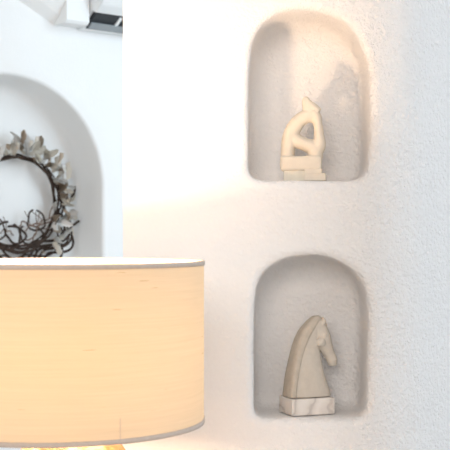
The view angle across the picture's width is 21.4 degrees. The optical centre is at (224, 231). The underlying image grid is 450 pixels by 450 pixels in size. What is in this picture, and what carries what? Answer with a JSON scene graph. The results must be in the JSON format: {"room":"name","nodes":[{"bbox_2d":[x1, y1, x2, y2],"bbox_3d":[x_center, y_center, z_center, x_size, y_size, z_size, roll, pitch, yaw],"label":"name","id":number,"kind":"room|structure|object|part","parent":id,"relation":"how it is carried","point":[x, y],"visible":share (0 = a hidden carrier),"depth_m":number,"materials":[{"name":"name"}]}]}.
{"room":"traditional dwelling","nodes":[
{"label":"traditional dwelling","id":0,"kind":"room"},
{"bbox_2d":[19,0,70,26],"bbox_3d":[-0.870,-1.135,3.912,0.950,0.788,0.320,0,0,-42],"label":"ceiling","id":1,"kind":"structure","parent":0,"point":[50,10],"depth_m":4.26,"materials":[{"name":"white paint"}]},
{"bbox_2d":[0,0,122,449],"bbox_3d":[-0.893,-0.050,4.349,3.000,2.600,0.400,0,0,-42],"label":"wall","id":2,"kind":"structure","parent":0,"point":[62,85],"depth_m":4.45,"materials":[{"name":"white paint"}]},
{"bbox_2d":[0,129,79,257],"bbox_3d":[-0.731,-0.101,4.339,0.121,0.550,0.536,0,0,44],"label":"wreath","id":3,"kind":"object","parent":2,"relation":"hanging from","point":[62,189],"visible":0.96,"depth_m":4.42,"materials":[{"name":"beige plant"}]},
{"bbox_2d":[54,0,88,27],"bbox_3d":[-0.561,-0.976,4.327,0.098,0.448,0.095,0,0,-42],"label":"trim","id":4,"kind":"structure","parent":2,"relation":"attached to","point":[74,13],"depth_m":4.29,"materials":[{"name":"white paint"}]},
{"bbox_2d":[78,0,122,35],"bbox_3d":[-0.176,-0.890,4.588,0.814,0.290,0.202,0,0,-42],"label":"air conditioner","id":5,"kind":"object","parent":2,"relation":"attached to","point":[105,16],"visible":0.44,"depth_m":4.36,"materials":[{"name":"white plastic"}]},
{"bbox_2d":[86,12,122,33],"bbox_3d":[-0.199,-0.778,4.606,0.780,0.061,0.070,0,0,-42],"label":"outlet","id":6,"kind":"object","parent":5,"relation":"attached to","point":[105,22],"depth_m":4.38,"materials":[{"name":"grey plastic"}]},
{"bbox_2d":[123,0,449,449],"bbox_3d":[0.434,-0.050,2.478,1.486,2.600,0.570,0,0,-30],"label":"wall","id":7,"kind":"structure","parent":0,"point":[212,89],"depth_m":2.06,"materials":[{"name":"white paint"}]},
{"bbox_2d":[280,96,325,180],"bbox_3d":[0.139,-0.165,2.105,0.080,0.150,0.043,0,0,6],"label":"abstract sculpture","id":8,"kind":"object","parent":7,"relation":"in","point":[309,167],"visible":1,"depth_m":2.09,"materials":[{"name":"stone"}]},
{"bbox_2d":[279,315,336,415],"bbox_3d":[0.154,0.235,2.116,0.100,0.173,0.062,0,0,-19],"label":"head sculpture","id":9,"kind":"object","parent":7,"relation":"in","point":[306,391],"visible":1,"depth_m":2.10,"materials":[{"name":"grey stone"}]},
{"bbox_3d":[0.250,1.300,2.000,8.500,0.100,10.000,0,0,0],"label":"floor","id":10,"kind":"structure","parent":0,"visible":0},
{"bbox_3d":[-0.365,0.927,1.706,0.770,0.647,0.692,0,0,0],"label":"trim","id":11,"kind":"structure","parent":10,"relation":"on","visible":0},
{"bbox_2d":[0,257,204,449],"bbox_3d":[-0.229,0.322,1.653,0.403,0.564,0.403,0,0,0],"label":"table lamp","id":12,"kind":"object","parent":11,"relation":"on","point":[96,353],"visible":1,"depth_m":1.47,"materials":[{"name":"fabric"}]},
{"bbox_3d":[-0.229,0.043,1.653,0.403,0.006,0.403,0,0,0],"label":"rim trim","id":13,"kind":"part","parent":12,"relation":"part of","materials":[{"name":"fabric"}]},
{"bbox_3d":[-0.229,0.261,1.653,0.403,0.006,0.403,0,0,0],"label":"hem trim","id":14,"kind":"part","parent":12,"relation":"part of","materials":[{"name":"fabric"}]}
]}

